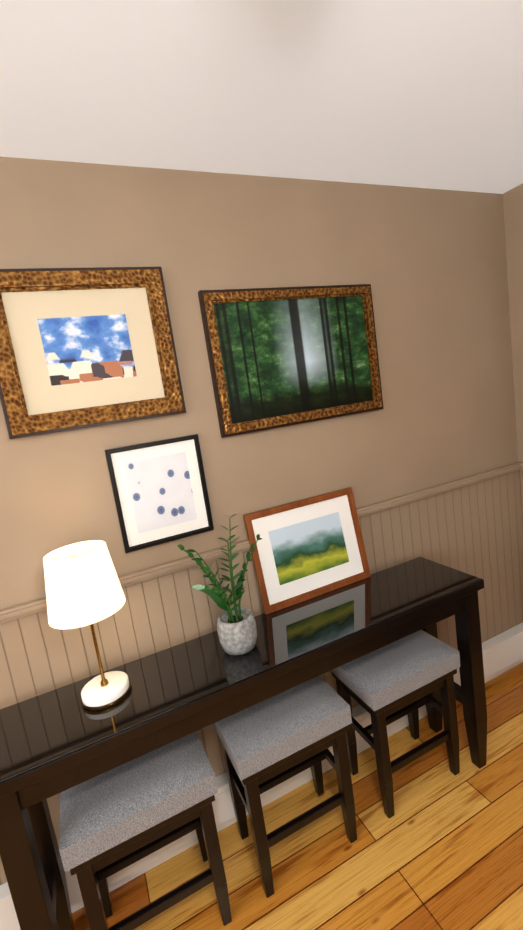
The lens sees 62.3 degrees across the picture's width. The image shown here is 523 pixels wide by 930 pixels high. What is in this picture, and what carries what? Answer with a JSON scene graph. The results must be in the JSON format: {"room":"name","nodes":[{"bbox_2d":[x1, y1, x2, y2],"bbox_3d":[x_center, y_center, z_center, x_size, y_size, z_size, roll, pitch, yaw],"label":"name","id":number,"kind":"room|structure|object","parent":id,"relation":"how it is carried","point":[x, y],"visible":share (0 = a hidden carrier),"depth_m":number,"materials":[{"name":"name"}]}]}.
{"room":"living room","nodes":[
{"label":"living room","id":0,"kind":"room"},
{"bbox_2d":[0,157,522,884],"bbox_3d":[-1.082,0.414,1.594,6.140,2.850,0.158,-12,9,-23],"label":"wall","id":1,"kind":"structure","parent":0,"point":[430,265],"depth_m":1.94,"materials":[{"name":"beige paint"}]},
{"bbox_2d":[0,267,185,438],"bbox_3d":[-0.645,-0.435,1.620,0.645,0.575,0.033,-12,9,-23],"label":"framed picture","id":2,"kind":"object","parent":1,"relation":"attached to","point":[80,348],"visible":1,"depth_m":1.61,"materials":[{"name":"beige paper"}]},
{"bbox_2d":[105,434,213,552],"bbox_3d":[-0.409,0.111,1.782,0.375,0.420,0.018,-12,9,-23],"label":"picture","id":3,"kind":"object","parent":1,"relation":"attached to","point":[160,491],"visible":0.96,"depth_m":1.78,"materials":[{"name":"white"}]},
{"bbox_2d":[0,622,522,929],"bbox_3d":[-0.843,1.697,1.679,5.740,0.245,0.080,-12,9,-23],"label":"baseboard","id":4,"kind":"structure","parent":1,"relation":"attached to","point":[502,652],"depth_m":2.00,"materials":[{"name":"white"}]},
{"bbox_2d":[0,462,522,623],"bbox_3d":[-0.993,0.573,1.468,5.840,0.044,0.186,-12,9,-23],"label":"trim","id":5,"kind":"structure","parent":1,"relation":"attached to","point":[14,612],"depth_m":1.89,"materials":[{"name":"beige paint"}]},
{"bbox_2d":[198,284,383,437],"bbox_3d":[0.179,-0.499,1.987,0.870,0.608,0.033,-12,9,-23],"label":"framed picture","id":6,"kind":"object","parent":1,"relation":"attached to","point":[278,357],"visible":0.98,"depth_m":1.97,"materials":[{"name":"green paper"}]},
{"bbox_2d":[0,0,522,193],"bbox_3d":[0.760,-1.142,0.109,8.900,0.100,4.128,-12,9,-23],"label":"ceiling","id":7,"kind":"structure","parent":0,"point":[418,93],"depth_m":1.34,"materials":[{"name":"white paint"}]},
{"bbox_2d":[72,662,522,929],"bbox_3d":[1.189,1.743,0.548,8.900,0.100,4.128,-12,9,-23],"label":"floor","id":8,"kind":"structure","parent":0,"point":[441,848],"depth_m":1.79,"materials":[{"name":"brown wood"}]},
{"bbox_2d":[59,731,231,929],"bbox_3d":[-0.419,1.424,1.628,0.504,0.670,0.357,-12,9,-23],"label":"stool","id":9,"kind":"object","parent":8,"relation":"on","point":[118,818],"visible":0.94,"depth_m":1.49,"materials":[{"name":"grey fabric"}]},
{"bbox_2d":[0,557,486,929],"bbox_3d":[0.098,1.166,1.814,1.995,0.970,0.387,-12,9,-23],"label":"console table","id":10,"kind":"object","parent":8,"relation":"on","point":[56,741],"visible":0.88,"depth_m":1.56,"materials":[{"name":"brown wood"}]},
{"bbox_2d":[43,540,130,710],"bbox_3d":[-0.585,0.547,1.488,0.250,0.534,0.250,-12,9,-23],"label":"table lamp","id":11,"kind":"object","parent":10,"relation":"on","point":[83,587],"visible":1,"depth_m":1.40,"materials":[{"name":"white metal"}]},
{"bbox_2d":[178,513,261,654],"bbox_3d":[-0.134,0.466,1.658,0.319,0.512,0.345,-12,9,-23],"label":"potted plant","id":12,"kind":"object","parent":10,"relation":"on","point":[236,629],"visible":1,"depth_m":1.63,"materials":[{"name":"green plant"}]},
{"bbox_2d":[243,487,370,614],"bbox_3d":[0.230,0.388,2.040,0.580,0.444,0.093,-12,9,-23],"label":"framed picture","id":13,"kind":"object","parent":10,"relation":"on","point":[309,548],"visible":0.98,"depth_m":2.03,"materials":[{"name":"white paper"}]},
{"bbox_2d":[213,676,356,897],"bbox_3d":[0.108,1.311,1.856,0.494,0.670,0.357,-12,9,-23],"label":"stool","id":14,"kind":"object","parent":8,"relation":"on","point":[271,742],"visible":0.92,"depth_m":1.72,"materials":[{"name":"grey fabric"}]},
{"bbox_2d":[331,630,459,818],"bbox_3d":[0.655,1.194,2.093,0.499,0.670,0.357,-12,9,-23],"label":"stool","id":15,"kind":"object","parent":8,"relation":"on","point":[385,686],"visible":0.94,"depth_m":1.96,"materials":[{"name":"grey fabric"}]},
{"bbox_2d":[503,183,522,528],"bbox_3d":[2.425,-0.011,0.957,0.158,2.850,3.828,-12,9,-23],"label":"wall","id":16,"kind":"structure","parent":0,"point":[513,209],"depth_m":2.50,"materials":[{"name":"beige paint"}]}
]}

